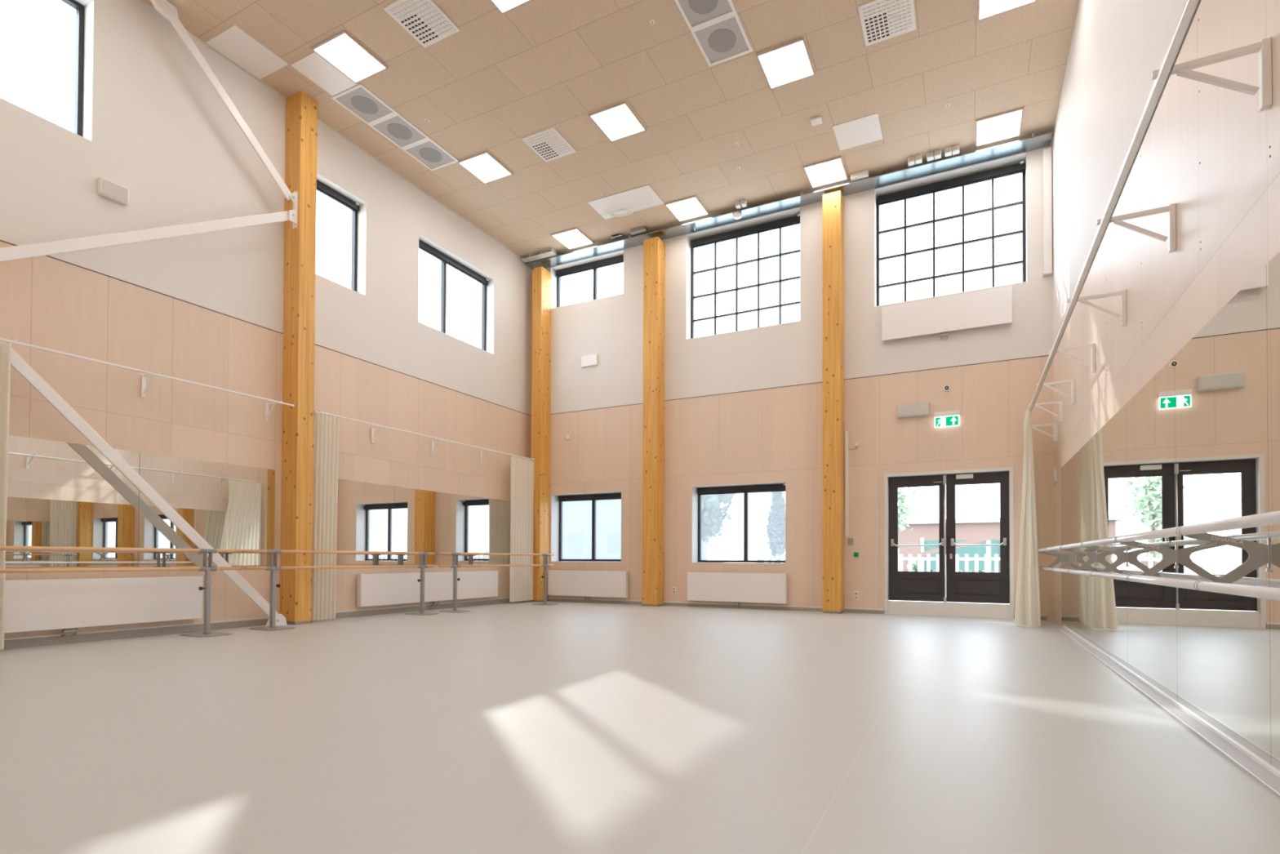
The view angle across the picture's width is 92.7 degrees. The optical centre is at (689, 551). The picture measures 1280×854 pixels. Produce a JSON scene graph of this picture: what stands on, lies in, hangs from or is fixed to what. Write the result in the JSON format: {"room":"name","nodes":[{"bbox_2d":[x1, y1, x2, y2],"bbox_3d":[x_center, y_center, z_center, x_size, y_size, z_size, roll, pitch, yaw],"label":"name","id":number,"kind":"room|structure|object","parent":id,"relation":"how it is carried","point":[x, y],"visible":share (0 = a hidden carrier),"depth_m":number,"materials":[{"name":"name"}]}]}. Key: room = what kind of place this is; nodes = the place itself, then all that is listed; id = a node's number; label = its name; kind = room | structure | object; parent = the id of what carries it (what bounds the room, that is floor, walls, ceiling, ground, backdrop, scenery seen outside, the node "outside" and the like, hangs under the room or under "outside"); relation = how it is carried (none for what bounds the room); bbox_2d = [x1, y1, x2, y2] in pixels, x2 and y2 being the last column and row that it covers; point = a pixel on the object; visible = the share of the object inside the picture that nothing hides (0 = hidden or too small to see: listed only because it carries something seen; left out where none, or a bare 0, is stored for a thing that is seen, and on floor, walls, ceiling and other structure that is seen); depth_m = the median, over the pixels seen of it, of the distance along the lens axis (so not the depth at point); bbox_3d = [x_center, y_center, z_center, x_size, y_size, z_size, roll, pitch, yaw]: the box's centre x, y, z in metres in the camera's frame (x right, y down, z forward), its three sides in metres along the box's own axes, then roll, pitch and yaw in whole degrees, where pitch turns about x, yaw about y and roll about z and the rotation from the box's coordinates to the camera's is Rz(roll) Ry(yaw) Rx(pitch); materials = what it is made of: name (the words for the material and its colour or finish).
{"room":"dance studio","nodes":[
{"label":"dance studio","id":0,"kind":"room"},
{"bbox_2d":[0,0,532,638],"bbox_3d":[-6.426,-2.670,7.138,0.400,7.288,13.600,0,-1,25],"label":"wall","id":1,"kind":"structure","parent":0,"point":[155,126],"depth_m":7.66,"materials":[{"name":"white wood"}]},
{"bbox_2d":[5,435,139,568],"bbox_3d":[-6.545,-0.481,6.366,0.010,1.320,1.253,0,-1,25],"label":"wall mirror","id":2,"kind":"object","parent":1,"relation":"attached to","point":[60,494],"visible":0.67,"depth_m":6.38,"materials":[{"name":"white mirror"}]},
{"bbox_2d":[61,0,84,136],"bbox_3d":[-7.095,-5.221,5.777,0.070,1.546,1.996,0,-1,25],"label":"window frame","id":3,"kind":"structure","parent":1,"relation":"in","point":[79,48],"depth_m":6.65,"materials":[{"name":"black metal"}]},
{"bbox_2d":[4,576,202,636],"bbox_3d":[-6.480,0.589,6.365,0.122,0.599,2.355,0,-1,25],"label":"radiator","id":4,"kind":"object","parent":1,"relation":"attached to","point":[30,605],"visible":0.98,"depth_m":6.52,"materials":[{"name":"white metal"}]},
{"bbox_2d":[14,576,180,580],"bbox_3d":[-6.469,0.292,6.364,0.080,0.006,2.339,0,-1,25],"label":"grille","id":5,"kind":"object","parent":4,"relation":"attached to","point":[173,578],"depth_m":6.74,"materials":[{"name":"white metal"}]},
{"bbox_2d":[97,177,128,205],"bbox_3d":[-6.360,-3.971,6.715,0.079,0.180,0.250,0,-1,25],"label":"wall speaker","id":6,"kind":"object","parent":1,"relation":"attached to","point":[109,189],"visible":1,"depth_m":6.69,"materials":[{"name":"white paint"}]},
{"bbox_2d":[0,337,294,422],"bbox_3d":[-6.564,-1.905,5.955,0.329,0.267,5.154,0,-1,25],"label":"rail","id":7,"kind":"object","parent":1,"relation":"attached to","point":[144,386],"visible":0.9,"depth_m":6.94,"materials":[{"name":"white metal"}]},
{"bbox_2d":[0,340,12,649],"bbox_3d":[-6.691,-0.542,5.348,0.093,2.925,0.988,0,-1,25],"label":"curtain","id":8,"kind":"object","parent":7,"relation":"hanging from","point":[5,348],"visible":0.96,"depth_m":5.76,"materials":[{"name":"white fabric"}]},
{"bbox_2d":[137,452,275,567],"bbox_3d":[-5.973,-0.463,7.618,0.010,1.320,1.491,0,-1,25],"label":"wall mirror","id":9,"kind":"object","parent":1,"relation":"attached to","point":[231,506],"visible":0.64,"depth_m":7.56,"materials":[{"name":"white mirror"}]},
{"bbox_2d":[4,597,530,648],"bbox_3d":[-6.246,0.921,7.003,0.022,0.105,13.600,0,-1,25],"label":"baseboard","id":10,"kind":"structure","parent":1,"relation":"attached to","point":[50,639],"depth_m":7.28,"materials":[{"name":"beige"}]},
{"bbox_2d":[138,0,528,262],"bbox_3d":[-6.225,-6.305,7.100,0.018,0.018,13.600,0,-1,25],"label":"trim","id":11,"kind":"structure","parent":1,"relation":"attached to","point":[141,1],"depth_m":9.08,"materials":[{"name":"white wood"}]},
{"bbox_2d":[316,180,359,212],"bbox_3d":[-5.446,-5.425,9.194,0.100,0.122,0.960,0,-1,25],"label":"roller blind","id":12,"kind":"object","parent":1,"relation":"attached to","point":[321,187],"visible":0.73,"depth_m":9.30,"materials":[{"name":"black metal"}]},
{"bbox_2d":[351,210,357,291],"bbox_3d":[-5.520,-4.761,9.218,0.070,1.466,0.996,0,-1,25],"label":"window frame","id":13,"kind":"structure","parent":1,"relation":"in","point":[354,215],"depth_m":9.63,"materials":[{"name":"black metal"}]},
{"bbox_2d":[336,479,394,565],"bbox_3d":[-5.136,-0.428,9.449,0.010,1.305,1.253,0,-1,25],"label":"wall mirror","id":14,"kind":"object","parent":1,"relation":"attached to","point":[365,510],"visible":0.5,"depth_m":9.53,"materials":[{"name":"white mirror"}]},
{"bbox_2d":[314,410,534,463],"bbox_3d":[-4.368,-1.843,10.757,0.329,0.289,4.834,0,-1,25],"label":"rail","id":15,"kind":"object","parent":1,"relation":"attached to","point":[372,437],"visible":0.81,"depth_m":10.17,"materials":[{"name":"white metal"}]},
{"bbox_2d":[311,412,339,620],"bbox_3d":[-5.183,-0.494,8.643,0.079,2.925,0.399,0,-1,25],"label":"curtain","id":16,"kind":"object","parent":15,"relation":"hanging from","point":[326,428],"visible":0.97,"depth_m":8.64,"materials":[{"name":"white fabric"}]},
{"bbox_2d":[509,455,534,601],"bbox_3d":[-3.420,-0.453,12.498,0.072,2.935,0.774,0,-1,25],"label":"curtain","id":17,"kind":"object","parent":15,"relation":"hanging from","point":[521,584],"visible":0.98,"depth_m":12.43,"materials":[{"name":"white fabric"}]},
{"bbox_2d":[356,570,497,606],"bbox_3d":[-4.483,0.665,10.732,0.122,0.594,3.000,0,-1,25],"label":"radiator","id":18,"kind":"object","parent":1,"relation":"attached to","point":[375,588],"visible":0.97,"depth_m":10.33,"materials":[{"name":"white metal"}]},
{"bbox_2d":[393,486,466,564],"bbox_3d":[-4.546,-0.410,10.739,0.010,1.305,1.576,0,-1,25],"label":"wall mirror","id":19,"kind":"object","parent":1,"relation":"attached to","point":[425,521],"visible":0.79,"depth_m":10.68,"materials":[{"name":"white mirror"}]},
{"bbox_2d":[440,260,486,351],"bbox_3d":[-4.512,-4.703,11.423,0.070,1.516,1.826,0,-1,25],"label":"window","id":20,"kind":"structure","parent":1,"relation":"in","point":[443,265],"depth_m":11.29,"materials":[{"name":"black metal"}]},
{"bbox_2d":[418,240,488,285],"bbox_3d":[-4.437,-5.393,11.399,0.100,0.122,1.790,0,-1,25],"label":"roller blind","id":21,"kind":"object","parent":20,"relation":"attached to","point":[422,245],"visible":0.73,"depth_m":11.36,"materials":[{"name":"black metal"}]},
{"bbox_2d":[466,495,510,564],"bbox_3d":[-3.932,-0.390,12.082,0.010,1.305,1.371,0,-1,25],"label":"wall mirror","id":22,"kind":"object","parent":1,"relation":"attached to","point":[487,520],"visible":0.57,"depth_m":11.97,"materials":[{"name":"white mirror"}]},
{"bbox_2d":[142,0,1079,262],"bbox_3d":[-1.812,-6.451,5.139,10.477,0.250,14.300,0,-1,25],"label":"ceiling","id":23,"kind":"structure","parent":0,"point":[499,81],"depth_m":8.31,"materials":[{"name":"brown wood"}]},
{"bbox_2d":[205,24,288,79],"bbox_3d":[-5.592,-6.299,7.701,0.602,0.010,0.632,0,-1,25],"label":"ceiling panel","id":24,"kind":"object","parent":23,"relation":"attached to","point":[234,43],"visible":1,"depth_m":7.68,"materials":[{"name":"white ceramic"}]},
{"bbox_2d":[290,52,357,96],"bbox_3d":[-4.819,-6.292,8.032,0.512,0.010,0.577,0,-1,25],"label":"ceiling panel","id":25,"kind":"object","parent":23,"relation":"attached to","point":[313,66],"visible":1,"depth_m":8.02,"materials":[{"name":"white ceramic"}]},
{"bbox_2d":[311,29,388,84],"bbox_3d":[-4.330,-6.287,7.761,0.614,0.023,0.614,0,-1,25],"label":"recessed light","id":26,"kind":"object","parent":23,"relation":"in","point":[342,51],"visible":1,"depth_m":7.75,"materials":[{"name":"beige plastic"}]},
{"bbox_2d":[331,83,396,124],"bbox_3d":[-4.580,-6.281,8.568,0.590,0.015,0.579,0,-1,25],"label":"ceiling speaker","id":27,"kind":"object","parent":23,"relation":"attached to","point":[357,100],"visible":1,"depth_m":8.55,"materials":[{"name":"white paint"}]},
{"bbox_2d":[368,111,429,149],"bbox_3d":[-4.339,-6.273,9.095,0.590,0.015,0.579,0,-1,25],"label":"ceiling speaker","id":28,"kind":"object","parent":23,"relation":"attached to","point":[396,128],"visible":1,"depth_m":9.08,"materials":[{"name":"white paint"}]},
{"bbox_2d":[383,0,460,47],"bbox_3d":[-3.167,-6.292,7.208,0.590,0.021,0.590,0,-1,25],"label":"ceiling vent","id":29,"kind":"object","parent":23,"relation":"in","point":[423,20],"visible":1,"depth_m":7.21,"materials":[{"name":"white metal"}]},
{"bbox_2d":[402,137,458,170],"bbox_3d":[-4.097,-6.266,9.622,0.590,0.015,0.579,0,-1,25],"label":"ceiling speaker","id":30,"kind":"object","parent":23,"relation":"attached to","point":[428,153],"visible":1,"depth_m":9.61,"materials":[{"name":"white paint"}]},
{"bbox_2d":[457,151,513,183],"bbox_3d":[-3.336,-6.255,9.934,0.614,0.023,0.614,0,-1,25],"label":"recessed light","id":31,"kind":"object","parent":23,"relation":"in","point":[483,166],"visible":1,"depth_m":9.92,"materials":[{"name":"beige plastic"}]},
{"bbox_2d":[489,0,533,14],"bbox_3d":[-2.045,-6.294,6.716,0.614,0.023,0.614,0,-1,25],"label":"recessed light","id":32,"kind":"object","parent":23,"relation":"in","point":[504,6],"visible":1,"depth_m":7.00,"materials":[{"name":"beige plastic"}]},
{"bbox_2d":[492,0,527,12],"bbox_3d":[-2.045,-6.296,6.716,0.570,0.012,0.570,0,-1,25],"label":"diffuser","id":33,"kind":"object","parent":32,"relation":"attached to","point":[503,6],"depth_m":7.00,"materials":[{"name":"white plastic"}]},
{"bbox_2d":[521,127,576,161],"bbox_3d":[-2.169,-6.260,9.390,0.590,0.021,0.590,0,-1,25],"label":"ceiling vent","id":34,"kind":"object","parent":23,"relation":"in","point":[548,144],"visible":1,"depth_m":9.36,"materials":[{"name":"white metal"}]},
{"bbox_2d":[551,226,594,249],"bbox_3d":[-2.334,-6.223,12.126,0.614,0.023,0.614,0,-1,25],"label":"recessed light","id":35,"kind":"object","parent":23,"relation":"in","point":[572,238],"visible":1,"depth_m":12.11,"materials":[{"name":"beige plastic"}]},
{"bbox_2d":[588,101,646,142],"bbox_3d":[-1.051,-6.262,8.890,0.614,0.023,0.614,0,-1,25],"label":"recessed light","id":36,"kind":"object","parent":23,"relation":"in","point":[617,122],"visible":1,"depth_m":8.87,"materials":[{"name":"beige plastic"}]},
{"bbox_2d":[587,184,663,219],"bbox_3d":[-1.150,-6.243,10.903,1.237,0.010,0.592,0,-1,25],"label":"ceiling panel","id":37,"kind":"object","parent":23,"relation":"attached to","point":[644,197],"visible":1,"depth_m":10.87,"materials":[{"name":"white ceramic"}]},
{"bbox_2d":[664,195,709,222],"bbox_3d":[-0.049,-6.230,11.081,0.614,0.023,0.614,0,-1,25],"label":"recessed light","id":38,"kind":"object","parent":23,"relation":"in","point":[690,207],"visible":1,"depth_m":11.06,"materials":[{"name":"beige plastic"}]},
{"bbox_2d":[674,0,736,31],"bbox_3d":[0.185,-6.287,7.017,0.596,0.015,0.438,0,-1,25],"label":"ceiling speaker","id":39,"kind":"object","parent":23,"relation":"attached to","point":[696,14],"visible":1,"depth_m":7.07,"materials":[{"name":"white paint"}]},
{"bbox_2d":[690,12,752,66],"bbox_3d":[0.396,-6.280,7.486,0.590,0.015,0.589,0,-1,25],"label":"ceiling speaker","id":40,"kind":"object","parent":23,"relation":"attached to","point":[724,39],"visible":1,"depth_m":7.48,"materials":[{"name":"white paint"}]},
{"bbox_2d":[755,36,815,89],"bbox_3d":[1.241,-6.269,7.842,0.614,0.023,0.614,0,-1,25],"label":"recessed light","id":41,"kind":"object","parent":23,"relation":"in","point":[790,62],"visible":1,"depth_m":7.82,"materials":[{"name":"beige plastic"}]},
{"bbox_2d":[524,130,1053,269],"bbox_3d":[0.968,-6.179,11.105,9.730,0.117,0.321,0,-1,25],"label":"ventilation duct","id":42,"kind":"object","parent":23,"relation":"hanging from","point":[1043,140],"visible":0.95,"depth_m":10.52,"materials":[{"name":"metal"}]},
{"bbox_2d":[803,155,848,188],"bbox_3d":[2.243,-6.237,10.033,0.614,0.023,0.614,0,-1,25],"label":"recessed light","id":43,"kind":"object","parent":23,"relation":"in","point":[832,171],"visible":1,"depth_m":10.02,"materials":[{"name":"beige plastic"}]},
{"bbox_2d":[832,112,883,150],"bbox_3d":[2.510,-6.256,9.092,0.642,0.010,0.582,0,-1,25],"label":"ceiling panel","id":44,"kind":"object","parent":23,"relation":"attached to","point":[867,129],"visible":1,"depth_m":9.07,"materials":[{"name":"white ceramic"}]},
{"bbox_2d":[857,0,915,46],"bbox_3d":[2.329,-6.275,7.168,0.590,0.021,0.590,0,-1,25],"label":"ceiling vent","id":45,"kind":"object","parent":23,"relation":"in","point":[881,20],"visible":1,"depth_m":7.17,"materials":[{"name":"white metal"}]},
{"bbox_2d":[975,106,1023,146],"bbox_3d":[4.550,-6.244,8.978,0.614,0.023,0.614,0,-1,25],"label":"recessed light","id":46,"kind":"object","parent":23,"relation":"in","point":[1006,125],"visible":1,"depth_m":8.95,"materials":[{"name":"beige plastic"}]},
{"bbox_2d":[977,0,1036,22],"bbox_3d":[3.548,-6.276,6.787,0.614,0.023,0.614,0,-1,25],"label":"recessed light","id":47,"kind":"object","parent":23,"relation":"in","point":[986,9],"visible":1,"depth_m":7.00,"materials":[{"name":"beige plastic"}]},
{"bbox_2d":[0,600,1279,853],"bbox_3d":[-1.835,1.061,5.039,10.477,0.200,14.300,0,-1,25],"label":"floor","id":48,"kind":"structure","parent":0,"point":[516,727],"depth_m":2.95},
{"bbox_2d":[0,545,242,637],"bbox_3d":[-6.090,0.458,6.098,0.500,1.005,2.971,0,-1,23],"label":"ballet barre","id":49,"kind":"object","parent":48,"relation":"on","point":[206,619],"visible":1,"depth_m":6.68,"materials":[{"name":"brown wood"}]},
{"bbox_2d":[0,336,287,626],"bbox_3d":[-6.057,-0.625,6.875,0.081,3.195,2.958,0,-1,25],"label":"brace","id":50,"kind":"object","parent":48,"relation":"on","point":[17,362],"visible":0.84,"depth_m":6.65,"materials":[{"name":"white metal"}]},
{"bbox_2d":[280,90,317,624],"bbox_3d":[-5.426,-2.649,8.440,0.333,7.288,0.230,0,-1,25],"label":"column","id":51,"kind":"structure","parent":48,"relation":"on","point":[301,110],"depth_m":8.35,"materials":[{"name":"brown wood"}]},
{"bbox_2d":[150,0,291,199],"bbox_3d":[-5.760,-5.536,7.569,0.060,1.537,1.661,0,-1,25],"label":"brace","id":52,"kind":"object","parent":51,"relation":"attached to","point":[166,9],"visible":1,"depth_m":7.47,"materials":[{"name":"white metal"}]},
{"bbox_2d":[288,191,297,228],"bbox_3d":[-5.423,-4.678,8.291,0.108,0.500,0.117,0,-1,25],"label":"gusset plate","id":53,"kind":"object","parent":51,"relation":"attached to","point":[294,196],"visible":1,"depth_m":8.29,"materials":[{"name":"white metal"}]},
{"bbox_2d":[0,210,288,262],"bbox_3d":[-6.118,-3.510,6.773,0.030,2.227,3.305,0,-1,25],"label":"brace","id":54,"kind":"object","parent":53,"relation":"attached to","point":[41,249],"visible":1,"depth_m":6.69,"materials":[{"name":"white metal"}]},
{"bbox_2d":[243,549,439,631],"bbox_3d":[-4.851,0.497,8.764,0.522,1.005,2.890,0,-1,25],"label":"ballet barre","id":55,"kind":"object","parent":48,"relation":"on","point":[422,566],"visible":1,"depth_m":8.18,"materials":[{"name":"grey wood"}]},
{"bbox_2d":[439,551,557,613],"bbox_3d":[-3.454,0.533,11.165,0.500,1.005,2.552,0,-1,34],"label":"ballet barre","id":56,"kind":"object","parent":48,"relation":"on","point":[455,565],"visible":1,"depth_m":10.83,"materials":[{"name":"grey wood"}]},
{"bbox_2d":[530,266,551,601],"bbox_3d":[-3.172,-2.464,12.943,0.248,7.050,0.328,0,-1,25],"label":"column","id":57,"kind":"structure","parent":48,"relation":"on","point":[541,277],"depth_m":12.82,"materials":[{"name":"brown wood"}]},
{"bbox_2d":[642,236,665,606],"bbox_3d":[-0.704,-2.491,11.825,0.320,7.090,0.308,0,-1,25],"label":"column","id":58,"kind":"structure","parent":48,"relation":"on","point":[654,248],"depth_m":11.70,"materials":[{"name":"brown wood"}]},
{"bbox_2d":[822,190,844,613],"bbox_3d":[2.445,-2.513,10.386,0.305,7.115,0.308,0,-1,25],"label":"column","id":59,"kind":"structure","parent":48,"relation":"on","point":[833,428],"depth_m":10.25,"materials":[{"name":"brown wood"}]},
{"bbox_2d":[545,138,1054,620],"bbox_3d":[1.067,-2.590,11.409,10.477,7.288,0.400,0,-1,25],"label":"wall","id":60,"kind":"structure","parent":0,"point":[768,436],"depth_m":10.78,"materials":[{"name":"brown wood"}]},
{"bbox_2d":[547,569,628,599],"bbox_3d":[-2.112,0.706,12.524,1.910,0.614,0.122,0,-1,25],"label":"radiator","id":61,"kind":"object","parent":60,"relation":"attached to","point":[611,584],"visible":1,"depth_m":12.44,"materials":[{"name":"white metal"}]},
{"bbox_2d":[557,493,621,502],"bbox_3d":[-2.082,-1.138,12.844,1.690,0.122,0.100,0,-1,25],"label":"roller blind","id":62,"kind":"object","parent":60,"relation":"attached to","point":[611,495],"visible":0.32,"depth_m":12.83,"materials":[{"name":"black metal"}]},
{"bbox_2d":[555,253,623,277],"bbox_3d":[-2.094,-6.026,12.866,1.775,0.132,0.100,0,-1,25],"label":"roller blind","id":63,"kind":"object","parent":60,"relation":"attached to","point":[617,260],"visible":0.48,"depth_m":12.85,"materials":[{"name":"black fabric"}]},
{"bbox_2d":[559,500,621,561],"bbox_3d":[-2.051,-0.496,12.919,1.726,1.416,0.070,0,-1,25],"label":"window","id":64,"kind":"structure","parent":60,"relation":"in","point":[593,502],"depth_m":12.91,"materials":[{"name":"black metal"}]},
{"bbox_2d":[687,572,786,606],"bbox_3d":[0.843,0.705,11.172,1.910,0.619,0.122,0,-1,25],"label":"radiator","id":65,"kind":"object","parent":60,"relation":"attached to","point":[766,588],"visible":1,"depth_m":11.10,"materials":[{"name":"white metal"}]},
{"bbox_2d":[697,483,785,494],"bbox_3d":[0.965,-1.162,11.451,1.790,0.132,0.100,0,-1,25],"label":"roller blind","id":66,"kind":"object","parent":60,"relation":"attached to","point":[771,487],"visible":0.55,"depth_m":11.42,"materials":[{"name":"black fabric"}]},
{"bbox_2d":[697,493,785,562],"bbox_3d":[1.001,-0.510,11.524,1.826,1.446,0.070,0,-1,25],"label":"window","id":67,"kind":"structure","parent":60,"relation":"in","point":[745,495],"depth_m":11.48,"materials":[{"name":"black metal"}]},
{"bbox_2d":[690,227,799,338],"bbox_3d":[1.048,-5.082,11.514,2.226,1.983,0.070,0,-1,25],"label":"window","id":68,"kind":"structure","parent":60,"relation":"in","point":[736,264],"depth_m":11.55,"materials":[{"name":"black metal"}]},
{"bbox_2d":[690,213,799,248],"bbox_3d":[1.023,-6.000,11.440,2.190,0.142,0.100,0,-1,25],"label":"roller blind","id":69,"kind":"object","parent":68,"relation":"attached to","point":[793,220],"visible":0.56,"depth_m":11.40,"materials":[{"name":"black fabric"}]},
{"bbox_2d":[548,596,1046,620],"bbox_3d":[0.977,1.008,11.165,9.657,0.085,0.022,0,-1,25],"label":"baseboard","id":70,"kind":"structure","parent":60,"relation":"attached to","point":[851,610],"depth_m":11.28,"materials":[{"name":"beige"}]},
{"bbox_2d":[897,401,929,417],"bbox_3d":[3.652,-2.308,9.957,0.495,0.210,0.081,0,-1,25],"label":"wall speaker","id":71,"kind":"object","parent":60,"relation":"attached to","point":[922,409],"visible":1,"depth_m":9.92,"materials":[{"name":"grey plastic"}]},
{"bbox_2d":[881,285,1012,342],"bbox_3d":[4.079,-3.735,9.758,1.915,0.649,0.122,0,-1,25],"label":"radiator","id":72,"kind":"object","parent":60,"relation":"attached to","point":[992,307],"visible":1,"depth_m":9.68,"materials":[{"name":"white metal"}]},
{"bbox_2d":[933,410,959,427],"bbox_3d":[4.114,-2.114,9.746,0.380,0.240,0.074,0,-1,25],"label":"exit sign","id":73,"kind":"object","parent":60,"relation":"attached to","point":[944,419],"visible":1,"depth_m":9.73,"materials":[{"name":"white paint"}]},
{"bbox_2d":[884,466,1013,618],"bbox_3d":[4.161,-0.124,9.867,1.905,2.335,0.264,0,-1,25],"label":"door","id":74,"kind":"structure","parent":60,"relation":"in","point":[992,589],"depth_m":9.82,"materials":[{"name":"black wood"}]},
{"bbox_2d":[876,170,1026,306],"bbox_3d":[4.254,-5.110,10.048,2.256,1.946,0.070,0,-1,25],"label":"window grille","id":75,"kind":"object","parent":60,"relation":"in","point":[993,208],"depth_m":9.97,"materials":[{"name":"black metal"}]},
{"bbox_2d":[876,160,1025,205],"bbox_3d":[4.224,-6.010,9.976,2.230,0.142,0.100,0,-1,25],"label":"roller blind","id":76,"kind":"object","parent":75,"relation":"attached to","point":[1013,169],"visible":1,"depth_m":9.93,"materials":[{"name":"black fabric"}]},
{"bbox_2d":[1043,147,1053,276],"bbox_3d":[5.404,-5.125,9.197,0.120,1.915,0.078,0,-1,25],"label":"case","id":77,"kind":"object","parent":60,"relation":"attached to","point":[1047,171],"visible":1,"depth_m":9.17,"materials":[{"name":"white paint"}]},
{"bbox_2d":[1052,0,1279,626],"bbox_3d":[2.783,-2.697,2.927,0.300,7.288,13.600,0,-1,25],"label":"wall","id":78,"kind":"structure","parent":0,"point":[1228,202],"depth_m":4.27,"materials":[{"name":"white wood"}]},
{"bbox_2d":[1061,453,1076,633],"bbox_3d":[4.855,-0.084,7.809,0.006,2.141,1.268,0,-1,25],"label":"wall mirror","id":79,"kind":"object","parent":78,"relation":"attached to","point":[1068,592],"visible":0.71,"depth_m":7.74,"materials":[{"name":"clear mirror"}]},
{"bbox_2d":[1075,433,1097,647],"bbox_3d":[4.324,-0.101,6.649,0.006,2.141,1.278,0,-1,25],"label":"wall mirror","id":80,"kind":"object","parent":78,"relation":"attached to","point":[1086,457],"visible":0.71,"depth_m":6.60,"materials":[{"name":"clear mirror"}]},
{"bbox_2d":[1096,404,1128,668],"bbox_3d":[3.794,-0.117,5.490,0.006,2.141,1.268,0,-1,25],"label":"wall mirror","id":81,"kind":"object","parent":78,"relation":"attached to","point":[1111,438],"visible":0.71,"depth_m":5.39,"materials":[{"name":"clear mirror"}]},
{"bbox_2d":[1023,0,1271,441],"bbox_3d":[2.674,-1.926,3.538,0.409,0.521,12.440,0,-1,25],"label":"rail","id":82,"kind":"object","parent":78,"relation":"attached to","point":[1168,68],"visible":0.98,"depth_m":3.19,"materials":[{"name":"silver metal"}]},
{"bbox_2d":[1013,408,1040,626],"bbox_3d":[4.772,-0.485,8.704,0.324,2.990,1.192,0,-1,25],"label":"curtain","id":83,"kind":"object","parent":82,"relation":"hanging from","point":[1027,612],"visible":1,"depth_m":8.33,"materials":[{"name":"white fabric"}]},
{"bbox_2d":[1125,355,1177,702],"bbox_3d":[3.264,-0.134,4.331,0.006,2.141,1.278,0,-1,25],"label":"wall mirror","id":84,"kind":"object","parent":78,"relation":"attached to","point":[1151,491],"visible":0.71,"depth_m":4.22,"materials":[{"name":"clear mirror"}]},
{"bbox_2d":[1037,510,1279,600],"bbox_3d":[2.750,0.043,3.590,0.313,0.290,10.650,0,-1,25],"label":"wall barre","id":85,"kind":"structure","parent":78,"relation":"attached to","point":[1259,553],"depth_m":2.70,"materials":[{"name":"white metal"}]},
{"bbox_2d":[1055,624,1279,799],"bbox_3d":[2.381,0.934,2.508,0.102,0.012,12.600,0,-1,25],"label":"baseboard","id":86,"kind":"structure","parent":78,"relation":"attached to","point":[1270,779],"depth_m":3.25,"materials":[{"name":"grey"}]},
{"bbox_2d":[1174,265,1271,765],"bbox_3d":[2.734,-0.151,3.171,0.006,2.141,1.268,0,-1,25],"label":"wall mirror","id":87,"kind":"object","parent":78,"relation":"attached to","point":[1221,373],"visible":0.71,"depth_m":3.01,"materials":[{"name":"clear mirror"}]},
{"bbox_2d":[1266,251,1279,771],"bbox_3d":[2.206,-0.168,2.016,0.006,2.141,1.268,0,-1,25],"label":"wall mirror","id":88,"kind":"object","parent":78,"relation":"attached to","point":[1273,267],"visible":0.8,"depth_m":2.54,"materials":[{"name":"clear mirror"}]},
{"label":"outside","id":89,"kind":"structure","parent":0,"visible":0},
{"bbox_2d":[890,600,1008,604],"bbox_3d":[0.730,1.372,22.282,120.000,0.250,140.000,0,-1,25],"label":"ground","id":90,"kind":"structure","parent":89,"point":[891,600],"depth_m":13.78,"materials":[{"name":"grey"}]},
{"bbox_2d":[562,498,706,561],"bbox_3d":[-7.432,-1.371,43.649,16.000,5.750,8.600,0,-1,25],"label":"building","id":91,"kind":"structure","parent":90,"relation":"on","point":[576,515],"depth_m":38.89,"materials":[{"name":"grey"}]},
{"bbox_2d":[701,493,735,543],"bbox_3d":[-0.067,-1.844,30.247,4.742,6.406,4.929,1,-1,-29],"label":"tree","id":92,"kind":"object","parent":90,"relation":"on","point":[712,523],"visible":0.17,"depth_m":29.59,"materials":[{"name":"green plant"}]},
{"bbox_2d":[765,491,785,559],"bbox_3d":[3.764,-0.941,25.873,1.079,4.522,1.010,0,-1,-20],"label":"poplar tree","id":93,"kind":"object","parent":90,"relation":"on","point":[775,527],"visible":0.8,"depth_m":25.67,"materials":[{"name":"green plant"}]},
{"bbox_2d":[756,548,999,572],"bbox_3d":[6.989,0.545,15.055,11.120,1.250,0.120,0,-1,25],"label":"picket fence","id":94,"kind":"object","parent":90,"relation":"on","point":[760,556],"visible":0.12,"depth_m":15.42,"materials":[{"name":"grey paint"}]},
{"bbox_2d":[897,487,918,571],"bbox_3d":[6.034,-0.451,17.701,1.112,3.315,1.129,1,-1,-39],"label":"tree","id":95,"kind":"object","parent":90,"relation":"on","point":[904,511],"visible":0.46,"depth_m":17.50,"materials":[{"name":"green plant"}]},
{"bbox_2d":[902,533,995,572],"bbox_3d":[8.281,0.350,20.768,3.800,1.800,1.500,0,-1,25],"label":"roof","id":96,"kind":"structure","parent":90,"relation":"on","point":[987,539],"depth_m":19.60,"materials":[{"name":"brown"}]},
{"bbox_2d":[898,517,999,572],"bbox_3d":[25.865,-0.338,46.003,22.800,3.950,8.800,0,-1,25],"label":"building","id":97,"kind":"structure","parent":90,"relation":"on","point":[966,529],"depth_m":45.05,"materials":[{"name":"brown"}]},
{"bbox_2d":[920,537,999,571],"bbox_3d":[12.140,0.375,23.677,6.000,1.850,0.200,0,-1,25],"label":"board","id":98,"kind":"object","parent":90,"relation":"on","point":[971,551],"visible":0.18,"depth_m":24.16,"materials":[{"name":"teal"}]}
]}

